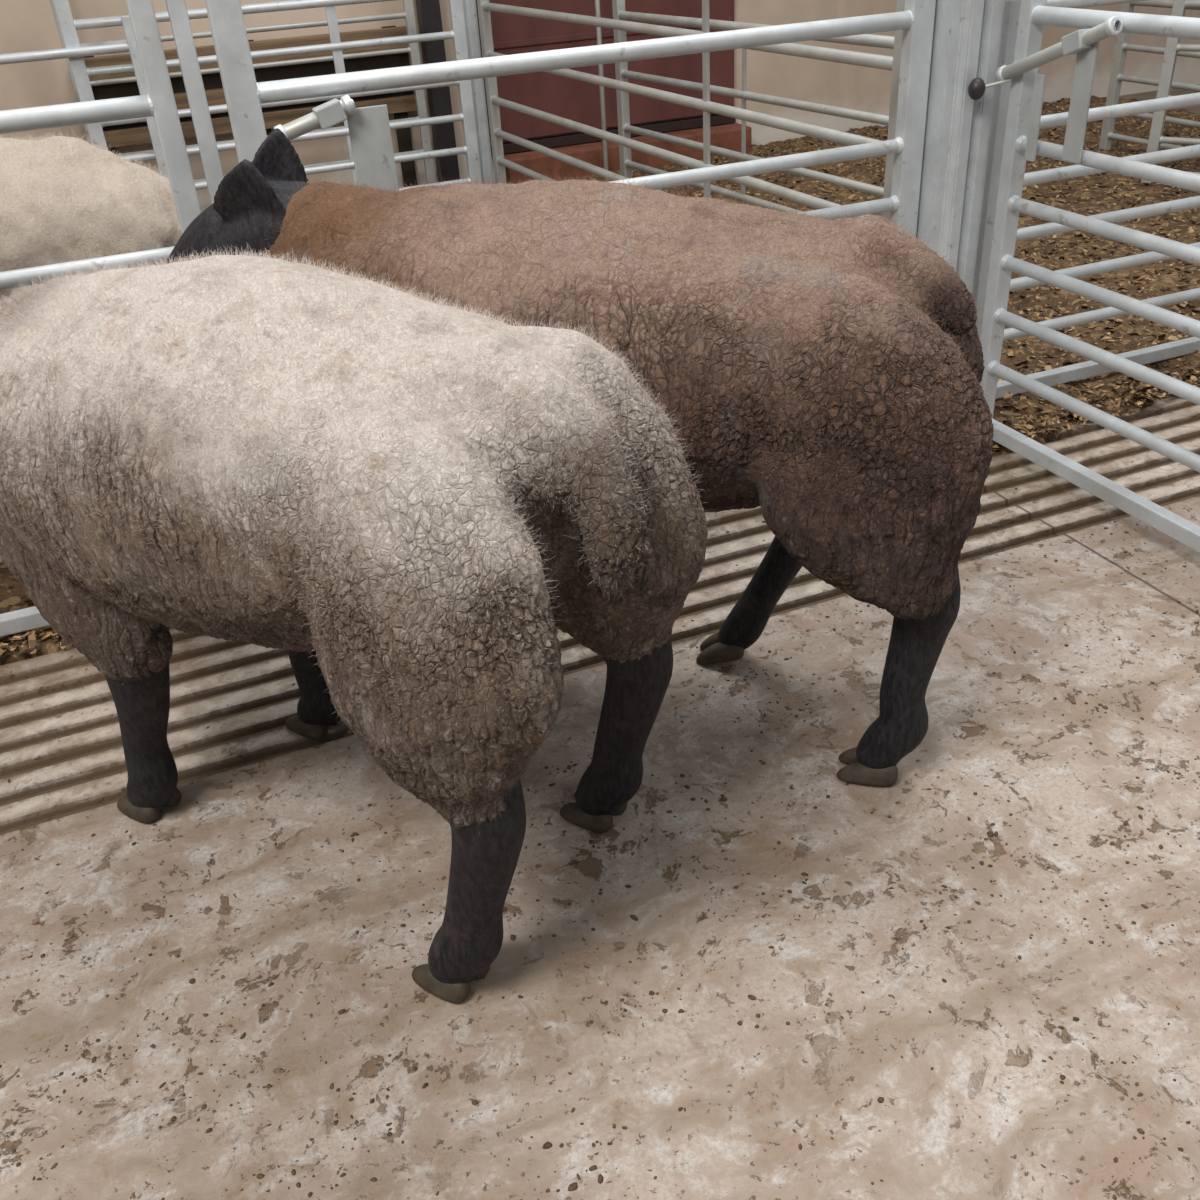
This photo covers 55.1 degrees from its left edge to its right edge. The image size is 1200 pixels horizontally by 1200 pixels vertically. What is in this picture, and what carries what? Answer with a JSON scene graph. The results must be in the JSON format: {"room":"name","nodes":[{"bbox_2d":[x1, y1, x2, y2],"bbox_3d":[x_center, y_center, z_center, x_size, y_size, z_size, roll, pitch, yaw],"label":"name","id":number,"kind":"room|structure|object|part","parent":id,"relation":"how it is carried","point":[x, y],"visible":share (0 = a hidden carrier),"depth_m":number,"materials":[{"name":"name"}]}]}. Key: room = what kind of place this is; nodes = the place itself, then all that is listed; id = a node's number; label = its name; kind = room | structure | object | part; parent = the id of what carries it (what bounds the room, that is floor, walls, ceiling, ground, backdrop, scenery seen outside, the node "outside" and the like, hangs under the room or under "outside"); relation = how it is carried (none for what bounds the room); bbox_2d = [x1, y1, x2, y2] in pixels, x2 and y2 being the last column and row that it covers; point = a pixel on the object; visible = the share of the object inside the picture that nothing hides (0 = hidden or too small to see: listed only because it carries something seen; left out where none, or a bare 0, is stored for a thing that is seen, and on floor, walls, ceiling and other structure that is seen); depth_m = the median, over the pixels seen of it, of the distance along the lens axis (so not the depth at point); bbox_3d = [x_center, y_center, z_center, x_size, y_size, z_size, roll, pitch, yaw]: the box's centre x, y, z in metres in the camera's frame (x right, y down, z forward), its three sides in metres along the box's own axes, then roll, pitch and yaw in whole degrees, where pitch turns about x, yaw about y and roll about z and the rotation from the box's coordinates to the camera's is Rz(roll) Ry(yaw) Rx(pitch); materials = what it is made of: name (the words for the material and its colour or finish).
{"room":"farm building","nodes":[
{"label":"farm building","id":0,"kind":"room"},
{"bbox_2d":[0,84,1199,1199],"bbox_3d":[1.244,-0.147,2.756,16.000,0.016,9.600,-15,33,-17],"label":"floor","id":1,"kind":"structure","parent":0,"point":[987,1035],"depth_m":1.81,"materials":[{"name":"concrete"}]},
{"bbox_2d":[0,242,712,1002],"bbox_3d":[-0.649,-0.071,1.885,1.655,0.982,0.580,14,36,27],"label":"sheep","id":2,"kind":"object","parent":1,"relation":"on","point":[406,497],"visible":1,"depth_m":1.43},
{"bbox_2d":[167,128,997,785],"bbox_3d":[-0.125,-0.281,2.090,1.560,1.068,0.587,4,33,13],"label":"sheep","id":3,"kind":"object","parent":1,"relation":"on","point":[824,376],"visible":0.6,"depth_m":1.72},
{"bbox_2d":[0,95,1199,665],"bbox_3d":[0.080,-1.321,4.747,8.800,0.090,4.240,-15,33,-17],"label":"bedding","id":4,"kind":"object","parent":1,"relation":"on","point":[10,602],"visible":0.1,"depth_m":4.71,"materials":[{"name":"brown wood"}]},
{"bbox_2d":[0,15,168,178],"bbox_3d":[-2.958,-1.805,4.875,2.160,1.030,0.043,-15,33,-17],"label":"hurdle","id":5,"kind":"object","parent":4,"relation":"on","point":[130,46],"visible":0.25,"depth_m":4.93,"materials":[{"name":"metal"}]},
{"bbox_3d":[-2.981,-2.141,4.668,2.060,0.038,0.039,-15,33,-17],"label":"rail","id":6,"kind":"part","parent":5,"relation":"part of","materials":[{"name":"metal"}]},
{"bbox_2d":[0,129,181,302],"bbox_3d":[-1.794,-0.565,2.651,1.749,1.153,0.587,-13,33,-14],"label":"sheep","id":7,"kind":"object","parent":4,"relation":"on","point":[63,199],"visible":0.27,"depth_m":2.49},
{"bbox_2d":[0,0,200,636],"bbox_3d":[-1.623,-0.532,2.115,1.757,1.600,0.043,-15,33,-17],"label":"hurdle","id":8,"kind":"object","parent":4,"relation":"on","point":[159,103],"visible":0.19,"depth_m":2.22,"materials":[{"name":"metal"}]},
{"bbox_3d":[-1.579,0.118,2.515,1.682,0.040,0.036,-15,33,-17],"label":"rail","id":9,"kind":"part","parent":8,"relation":"part of","materials":[{"name":"metal"}]},
{"bbox_3d":[-1.638,-0.754,1.979,1.672,0.038,0.039,-15,33,-17],"label":"rail","id":10,"kind":"part","parent":8,"relation":"part of","materials":[{"name":"metal"}]},
{"bbox_3d":[-1.622,-0.513,2.127,1.672,0.032,0.033,-15,33,-17],"label":"rail","id":11,"kind":"part","parent":8,"relation":"part of","materials":[{"name":"metal"}]},
{"bbox_2d":[50,0,435,183],"bbox_3d":[-1.663,-2.461,5.607,1.640,1.230,0.036,-15,33,-17],"label":"hurdle","id":12,"kind":"object","parent":4,"relation":"on","point":[408,14],"visible":0.28,"depth_m":5.63,"materials":[{"name":"metal"}]},
{"bbox_3d":[-1.680,-2.703,5.458,1.555,0.026,0.026,-15,33,-17],"label":"rail","id":13,"kind":"part","parent":12,"relation":"part of","materials":[{"name":"metal"}]},
{"bbox_3d":[-1.671,-2.571,5.540,1.555,0.022,0.022,-15,33,-17],"label":"rail","id":14,"kind":"part","parent":12,"relation":"part of","materials":[{"name":"metal"}]},
{"bbox_3d":[-1.652,-2.295,5.709,1.555,0.022,0.022,-15,33,-17],"label":"rail","id":15,"kind":"part","parent":12,"relation":"part of","materials":[{"name":"metal"}]},
{"bbox_3d":[-1.643,-2.159,5.793,1.555,0.022,0.022,-15,33,-17],"label":"rail","id":16,"kind":"part","parent":12,"relation":"part of","materials":[{"name":"metal"}]},
{"bbox_2d":[84,26,416,186],"bbox_3d":[-1.714,-2.388,5.886,1.640,0.860,0.077,-15,33,-17],"label":"rack","id":17,"kind":"object","parent":4,"relation":"on","point":[400,104],"visible":0.19,"depth_m":5.77,"materials":[{"name":"brown wood"}]},
{"bbox_2d":[53,0,481,190],"bbox_3d":[-1.454,-2.356,5.318,1.770,1.330,0.043,-15,33,-17],"label":"hurdle","id":18,"kind":"object","parent":4,"relation":"on","point":[68,26],"visible":0.52,"depth_m":5.32,"materials":[{"name":"metal"}]},
{"bbox_3d":[-1.473,-2.649,5.137,1.670,0.038,0.039,-15,33,-17],"label":"rail","id":19,"kind":"part","parent":18,"relation":"part of","materials":[{"name":"metal"}]},
{"bbox_3d":[-1.463,-2.492,5.234,1.670,0.032,0.033,-15,33,-17],"label":"rail","id":20,"kind":"part","parent":18,"relation":"part of","materials":[{"name":"metal"}]},
{"bbox_3d":[-1.451,-2.317,5.341,1.670,0.032,0.033,-15,33,-17],"label":"rail","id":21,"kind":"part","parent":18,"relation":"part of","materials":[{"name":"metal"}]},
{"bbox_3d":[-1.442,-2.180,5.426,1.670,0.032,0.033,-15,33,-17],"label":"rail","id":22,"kind":"part","parent":18,"relation":"part of","materials":[{"name":"metal"}]},
{"bbox_3d":[-1.433,-2.050,5.506,1.670,0.032,0.033,-15,33,-17],"label":"rail","id":23,"kind":"part","parent":18,"relation":"part of","materials":[{"name":"metal"}]},
{"bbox_3d":[-1.424,-1.920,5.586,1.670,0.032,0.033,-15,33,-17],"label":"rail","id":24,"kind":"part","parent":18,"relation":"part of","materials":[{"name":"metal"}]},
{"bbox_2d":[415,0,459,181],"bbox_3d":[-0.873,-2.990,5.874,0.160,1.800,0.140,-15,33,-17],"label":"stanchion","id":25,"kind":"object","parent":4,"relation":"on","point":[428,11],"visible":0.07,"depth_m":6.04,"materials":[{"name":"metal"}]},
{"bbox_2d":[462,0,493,183],"bbox_3d":[-0.627,-2.751,5.554,0.091,1.700,0.088,-15,33,-17],"label":"fence post","id":26,"kind":"object","parent":4,"relation":"on","point":[469,6],"visible":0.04,"depth_m":5.69,"materials":[{"name":"metal"}]},
{"bbox_2d":[205,0,935,236],"bbox_3d":[0.049,-0.964,2.632,1.655,1.600,0.082,-15,33,-17],"label":"hurdle","id":27,"kind":"object","parent":4,"relation":"on","point":[369,127],"visible":0.4,"depth_m":2.49,"materials":[{"name":"metal"}]},
{"bbox_3d":[-0.466,-0.833,2.461,0.085,0.415,0.008,-15,33,-17],"label":"latch plate","id":28,"kind":"part","parent":27,"relation":"part of","materials":[{"name":"silver metal"}]},
{"bbox_3d":[0.026,-1.194,2.511,1.553,0.038,0.039,-15,33,-17],"label":"rail","id":29,"kind":"part","parent":27,"relation":"part of","materials":[{"name":"metal"}]},
{"bbox_3d":[0.043,-0.953,2.659,1.553,0.032,0.033,-15,33,-17],"label":"rail","id":30,"kind":"part","parent":27,"relation":"part of","materials":[{"name":"metal"}]},
{"bbox_3d":[0.051,-0.833,2.733,1.553,0.032,0.033,-15,33,-17],"label":"rail","id":31,"kind":"part","parent":27,"relation":"part of","materials":[{"name":"metal"}]},
{"bbox_2d":[0,98,1199,654],"bbox_3d":[0.766,-1.520,4.978,6.942,0.089,4.237,-15,33,-17],"label":"chips","id":32,"kind":"object","parent":4,"relation":"on","point":[1053,423],"visible":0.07,"depth_m":3.91,"materials":[{"name":"wood"}]},
{"bbox_2d":[165,0,223,203],"bbox_3d":[-0.778,-0.742,2.420,0.050,1.580,0.040,-15,33,-17],"label":"fence post","id":33,"kind":"object","parent":32,"relation":"on","point":[177,9],"visible":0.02,"depth_m":2.25,"materials":[{"name":"metal"}]},
{"bbox_2d":[972,0,1199,398],"bbox_3d":[1.958,-1.266,3.409,2.010,1.081,0.043,-15,33,-17],"label":"hurdle","id":34,"kind":"object","parent":32,"relation":"on","point":[1087,369],"visible":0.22,"depth_m":3.21,"materials":[{"name":"metal"}]},
{"bbox_3d":[1.928,-1.708,3.137,1.910,0.038,0.039,-15,33,-17],"label":"rail","id":35,"kind":"part","parent":34,"relation":"part of","materials":[{"name":"metal"}]},
{"bbox_3d":[1.987,-0.836,3.674,1.920,0.040,0.036,-15,33,-17],"label":"rail","id":36,"kind":"part","parent":34,"relation":"part of","materials":[{"name":"metal"}]},
{"bbox_3d":[1.977,-0.980,3.585,1.910,0.032,0.033,-15,33,-17],"label":"rail","id":37,"kind":"part","parent":34,"relation":"part of","materials":[{"name":"metal"}]},
{"bbox_3d":[1.969,-1.103,3.509,1.910,0.032,0.033,-15,33,-17],"label":"rail","id":38,"kind":"part","parent":34,"relation":"part of","materials":[{"name":"metal"}]},
{"bbox_3d":[1.961,-1.222,3.436,1.910,0.032,0.033,-15,33,-17],"label":"rail","id":39,"kind":"part","parent":34,"relation":"part of","materials":[{"name":"metal"}]},
{"bbox_3d":[1.952,-1.347,3.359,1.910,0.032,0.033,-15,33,-17],"label":"rail","id":40,"kind":"part","parent":34,"relation":"part of","materials":[{"name":"metal"}]},
{"bbox_3d":[1.944,-1.467,3.285,1.910,0.032,0.033,-15,33,-17],"label":"rail","id":41,"kind":"part","parent":34,"relation":"part of","materials":[{"name":"metal"}]},
{"bbox_2d":[595,0,607,179],"bbox_3d":[-0.005,-2.965,6.025,0.026,1.500,0.026,-15,33,-17],"label":"fence post","id":42,"kind":"object","parent":4,"relation":"on","point":[597,2],"visible":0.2,"depth_m":6.18,"materials":[{"name":"metal"}]},
{"bbox_2d":[477,0,904,219],"bbox_3d":[0.132,-1.855,4.329,0.046,1.330,3.204,-16,34,-19],"label":"hurdle","id":43,"kind":"object","parent":4,"relation":"on","point":[877,61],"visible":0.45,"depth_m":4.00,"materials":[{"name":"metal"}]},
{"bbox_3d":[0.156,-1.500,4.548,0.033,0.032,3.114,-16,34,-19],"label":"rail","id":44,"kind":"part","parent":43,"relation":"part of","materials":[{"name":"metal"}]},
{"bbox_3d":[0.149,-1.611,4.479,0.033,0.032,3.114,-16,34,-19],"label":"rail","id":45,"kind":"part","parent":43,"relation":"part of","materials":[{"name":"metal"}]},
{"bbox_3d":[0.140,-1.739,4.400,0.033,0.032,3.114,-16,34,-19],"label":"rail","id":46,"kind":"part","parent":43,"relation":"part of","materials":[{"name":"metal"}]},
{"bbox_3d":[0.129,-1.909,4.296,0.033,0.032,3.114,-16,34,-19],"label":"rail","id":47,"kind":"part","parent":43,"relation":"part of","materials":[{"name":"metal"}]},
{"bbox_3d":[0.117,-2.087,4.186,0.033,0.032,3.114,-16,34,-19],"label":"rail","id":48,"kind":"part","parent":43,"relation":"part of","materials":[{"name":"metal"}]},
{"bbox_2d":[612,0,893,212],"bbox_3d":[0.617,-2.111,4.835,0.046,1.180,2.192,-18,34,-22],"label":"hurdle","id":49,"kind":"object","parent":4,"relation":"on","point":[619,13],"visible":0.4,"depth_m":4.98,"materials":[{"name":"metal"}]},
{"bbox_3d":[0.641,-1.762,5.050,0.033,0.032,2.102,-18,34,-22],"label":"rail","id":50,"kind":"part","parent":49,"relation":"part of","materials":[{"name":"metal"}]},
{"bbox_3d":[0.631,-1.907,4.961,0.033,0.032,2.102,-18,34,-22],"label":"rail","id":51,"kind":"part","parent":49,"relation":"part of","materials":[{"name":"metal"}]},
{"bbox_3d":[0.617,-2.119,4.830,0.033,0.032,2.102,-18,34,-22],"label":"rail","id":52,"kind":"part","parent":49,"relation":"part of","materials":[{"name":"metal"}]},
{"bbox_3d":[0.602,-2.336,4.697,0.039,0.038,2.102,-18,34,-22],"label":"rail","id":53,"kind":"part","parent":49,"relation":"part of","materials":[{"name":"metal"}]},
{"bbox_2d":[1099,0,1199,149],"bbox_3d":[2.941,-2.527,5.638,0.040,0.780,1.150,-15,33,-17],"label":"hurdle","id":54,"kind":"object","parent":4,"relation":"on","point":[1121,45],"visible":0.77,"depth_m":5.97,"materials":[{"name":"metal"}]},
{"bbox_3d":[2.958,-2.267,5.798,0.030,0.030,1.060,-15,33,-17],"label":"rail","id":55,"kind":"part","parent":54,"relation":"part of","materials":[{"name":"metal"}]},
{"bbox_3d":[2.942,-2.513,5.647,0.030,0.030,1.060,-15,33,-17],"label":"rail","id":56,"kind":"part","parent":54,"relation":"part of","materials":[{"name":"metal"}]},
{"bbox_3d":[2.933,-2.638,5.570,0.030,0.030,1.060,-15,33,-17],"label":"rail","id":57,"kind":"part","parent":54,"relation":"part of","materials":[{"name":"metal"}]},
{"bbox_3d":[2.951,-2.374,5.732,0.030,0.030,1.060,-15,33,-17],"label":"rail","id":58,"kind":"part","parent":54,"relation":"part of","materials":[{"name":"metal"}]},
{"bbox_3d":[2.921,-2.816,5.460,0.035,0.035,1.060,-15,33,-17],"label":"rail","id":59,"kind":"part","parent":54,"relation":"part of","materials":[{"name":"metal"}]},
{"bbox_2d":[1141,0,1199,183],"bbox_3d":[3.646,-2.103,4.681,2.573,0.980,0.041,19,38,33],"label":"hurdle","id":60,"kind":"object","parent":4,"relation":"on","point":[1173,46],"visible":0.61,"depth_m":5.37,"materials":[{"name":"metal"}]},
{"bbox_3d":[3.663,-1.857,4.833,2.483,0.030,0.030,19,38,33],"label":"rail","id":61,"kind":"part","parent":60,"relation":"part of","materials":[{"name":"metal"}]},
{"bbox_3d":[3.640,-2.197,4.624,2.483,0.030,0.030,19,38,33],"label":"rail","id":62,"kind":"part","parent":60,"relation":"part of","materials":[{"name":"metal"}]},
{"bbox_3d":[3.630,-2.350,4.529,2.483,0.035,0.035,19,38,33],"label":"rail","id":63,"kind":"part","parent":60,"relation":"part of","materials":[{"name":"metal"}]},
{"bbox_2d":[0,421,1199,1199],"bbox_3d":[0.482,0.287,2.116,4.399,0.008,2.152,-15,33,-17],"label":"debris","id":64,"kind":"object","parent":1,"relation":"on","point":[573,1186],"visible":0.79,"depth_m":1.75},
{"bbox_2d":[916,0,1004,292],"bbox_3d":[0.885,-1.233,2.872,0.181,1.750,0.181,-15,33,-17],"label":"post","id":65,"kind":"object","parent":1,"relation":"on","point":[967,34],"visible":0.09,"depth_m":2.85,"materials":[{"name":"metal"}]},
{"bbox_2d":[968,0,1199,552],"bbox_3d":[1.399,-0.414,2.068,0.154,1.100,2.272,-15,33,-17],"label":"gate","id":66,"kind":"object","parent":65,"relation":"attached to","point":[1021,142],"visible":0.94,"depth_m":2.70,"materials":[{"name":"metal"}]},
{"bbox_3d":[0.903,-1.225,2.756,0.040,0.050,0.040,-15,33,-17],"label":"latch knob","id":67,"kind":"part","parent":66,"relation":"part of","materials":[{"name":"metal"}]},
{"bbox_3d":[1.023,-1.132,2.702,0.008,0.190,0.030,-15,33,-17],"label":"latch plate","id":68,"kind":"part","parent":66,"relation":"part of","materials":[{"name":"silver metal"}]},
{"bbox_3d":[1.079,-1.120,2.586,0.008,0.255,0.055,-15,33,-17],"label":"latch plate","id":69,"kind":"part","parent":66,"relation":"part of","materials":[{"name":"silver metal"}]},
{"bbox_3d":[1.475,-0.126,2.252,0.033,0.032,2.160,-15,33,-17],"label":"rail","id":70,"kind":"part","parent":66,"relation":"part of","materials":[{"name":"metal"}]},
{"bbox_3d":[1.485,0.018,2.341,0.036,0.040,2.170,-15,33,-17],"label":"rail","id":71,"kind":"part","parent":66,"relation":"part of","materials":[{"name":"metal"}]},
{"bbox_3d":[1.467,-0.249,2.177,0.033,0.032,2.160,-15,33,-17],"label":"rail","id":72,"kind":"part","parent":66,"relation":"part of","materials":[{"name":"metal"}]},
{"bbox_3d":[1.459,-0.368,2.103,0.033,0.032,2.160,-15,33,-17],"label":"rail","id":73,"kind":"part","parent":66,"relation":"part of","materials":[{"name":"metal"}]},
{"bbox_3d":[1.450,-0.493,2.026,0.033,0.032,2.160,-15,33,-17],"label":"rail","id":74,"kind":"part","parent":66,"relation":"part of","materials":[{"name":"metal"}]},
{"bbox_3d":[1.442,-0.613,1.953,0.033,0.032,2.160,-15,33,-17],"label":"rail","id":75,"kind":"part","parent":66,"relation":"part of","materials":[{"name":"metal"}]},
{"bbox_3d":[1.426,-0.854,1.805,0.039,0.038,2.160,-15,33,-17],"label":"rail","id":76,"kind":"part","parent":66,"relation":"part of","materials":[{"name":"metal"}]},
{"bbox_2d":[0,0,1199,211],"bbox_3d":[-0.670,-3.676,5.820,16.000,3.000,0.200,-15,33,-17],"label":"wall","id":77,"kind":"structure","parent":0,"point":[25,25],"depth_m":6.49,"materials":[{"name":"paint"}]},
{"bbox_2d":[476,0,733,141],"bbox_3d":[0.035,-3.544,6.063,1.500,1.960,0.059,-15,33,-17],"label":"door","id":78,"kind":"structure","parent":77,"relation":"in","point":[568,98],"depth_m":6.36,"materials":[{"name":"red wood"}]},
{"bbox_2d":[490,114,735,155],"bbox_3d":[0.093,-2.677,6.596,1.520,0.050,0.045,-15,33,-17],"label":"trim","id":79,"kind":"structure","parent":77,"relation":"attached to","point":[578,138],"depth_m":6.57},
{"bbox_2d":[504,123,751,183],"bbox_3d":[0.160,-2.546,6.597,1.500,0.170,0.200,-15,33,-17],"label":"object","id":80,"kind":"structure","parent":77,"relation":"attached to","point":[727,136],"depth_m":6.49,"materials":[{"name":"brown wood"}]}
]}

